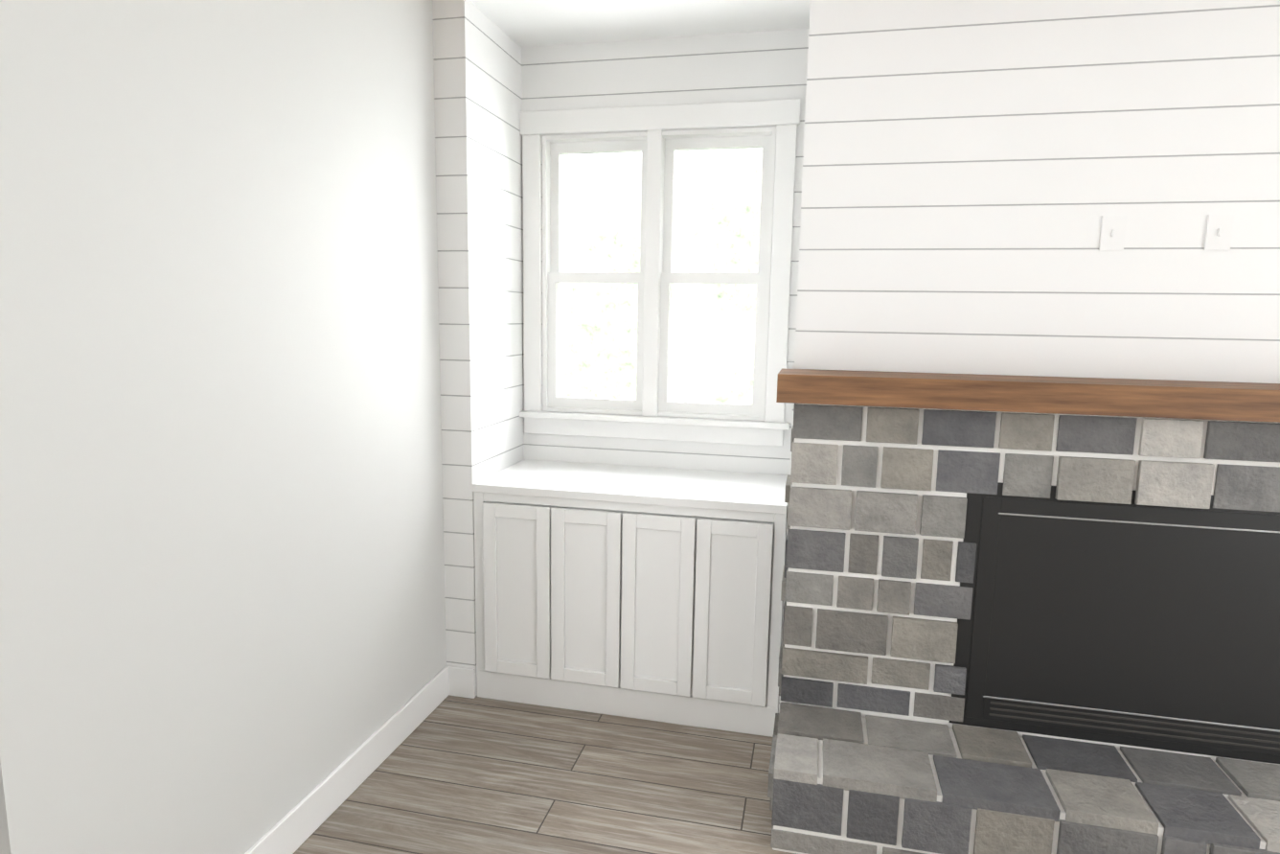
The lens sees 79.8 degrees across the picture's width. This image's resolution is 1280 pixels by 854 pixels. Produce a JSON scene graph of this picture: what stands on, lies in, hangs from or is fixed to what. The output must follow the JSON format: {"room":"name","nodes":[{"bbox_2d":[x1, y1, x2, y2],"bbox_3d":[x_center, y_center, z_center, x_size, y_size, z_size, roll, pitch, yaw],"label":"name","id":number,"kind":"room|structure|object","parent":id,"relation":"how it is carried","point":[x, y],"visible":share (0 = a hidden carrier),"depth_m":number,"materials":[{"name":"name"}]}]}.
{"room":"living room","nodes":[
{"label":"living room","id":0,"kind":"room"},
{"bbox_2d":[0,0,444,853],"bbox_3d":[-1.131,-0.286,2.348,0.120,3.300,1.870,3,8,13],"label":"wall","id":1,"kind":"structure","parent":0,"point":[262,385],"depth_m":2.05,"materials":[{"name":"white paint"}]},
{"bbox_2d":[244,664,455,853],"bbox_3d":[-1.087,1.278,2.574,0.016,0.140,1.900,3,8,13],"label":"baseboard","id":2,"kind":"structure","parent":1,"relation":"attached to","point":[304,819],"depth_m":2.76,"materials":[{"name":"white wood"}]},
{"bbox_2d":[293,694,796,853],"bbox_3d":[1.941,2.163,-2.362,10.720,0.100,13.400,3,8,13],"label":"floor","id":3,"kind":"structure","parent":0,"point":[451,774],"depth_m":2.80,"materials":[{"name":"brown wood"}]},
{"bbox_2d":[471,462,605,708],"bbox_3d":[-0.464,0.723,3.637,0.421,0.955,0.612,3,8,13],"label":"base cabinet","id":4,"kind":"object","parent":3,"relation":"on","point":[520,513],"depth_m":3.35,"materials":[{"name":"white wood"}]},
{"bbox_2d":[567,466,666,717],"bbox_3d":[-0.167,0.738,3.569,0.437,0.955,0.612,3,8,13],"label":"base cabinet","id":5,"kind":"object","parent":3,"relation":"on","point":[604,514],"depth_m":3.26,"materials":[{"name":"white wood"}]},
{"bbox_2d":[636,470,731,728],"bbox_3d":[0.137,0.753,3.500,0.436,0.955,0.612,3,8,13],"label":"base cabinet","id":6,"kind":"object","parent":3,"relation":"on","point":[651,593],"depth_m":3.20,"materials":[{"name":"white wood"}]},
{"bbox_2d":[708,474,788,736],"bbox_3d":[0.435,0.767,3.433,0.422,0.955,0.612,3,8,13],"label":"base cabinet","id":7,"kind":"object","parent":3,"relation":"on","point":[750,517],"depth_m":3.13,"materials":[{"name":"white wood"}]},
{"bbox_2d":[767,367,1279,853],"bbox_3d":[1.705,0.639,2.450,2.562,1.530,0.702,3,8,13],"label":"stone fireplace","id":8,"kind":"object","parent":3,"relation":"on","point":[1032,615],"visible":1,"depth_m":2.57,"materials":[{"name":"grey stone"}]},
{"bbox_2d":[429,0,1279,712],"bbox_3d":[1.866,-0.334,3.015,5.660,3.300,0.780,3,8,13],"label":"wall","id":9,"kind":"structure","parent":0,"point":[960,165],"depth_m":2.76,"materials":[{"name":"white paint"}]},
{"bbox_2d":[541,126,776,420],"bbox_3d":[0.075,-0.721,3.706,1.106,1.326,0.148,3,8,13],"label":"nook window","id":10,"kind":"structure","parent":9,"relation":"in","point":[555,148],"depth_m":3.68,"materials":[{"name":"white"}]},
{"bbox_2d":[519,98,800,446],"bbox_3d":[0.052,-0.702,3.607,1.340,1.548,0.054,3,8,13],"label":"window frame","id":11,"kind":"structure","parent":9,"relation":"attached to","point":[785,114],"depth_m":3.60,"materials":[{"name":"white wood"}]},
{"bbox_2d":[1098,215,1127,250],"bbox_3d":[1.633,-0.668,2.641,0.075,0.115,0.015,3,8,13],"label":"light switch","id":12,"kind":"object","parent":9,"relation":"attached to","point":[1112,232],"visible":1,"depth_m":2.64,"materials":[{"name":"white plastic"}]},
{"bbox_2d":[1203,214,1234,250],"bbox_3d":[1.944,-0.653,2.570,0.075,0.115,0.015,3,8,13],"label":"light switch","id":13,"kind":"object","parent":9,"relation":"attached to","point":[1219,232],"visible":1,"depth_m":2.57,"materials":[{"name":"white plastic"}]},
{"label":"outside","id":14,"kind":"structure","parent":0,"visible":0},
{"bbox_2d":[558,147,762,404],"bbox_3d":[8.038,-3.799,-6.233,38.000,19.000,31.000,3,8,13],"label":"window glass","id":15,"kind":"object","parent":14,"point":[694,183],"depth_m":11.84,"materials":[{"name":"clear glass"}]}
]}

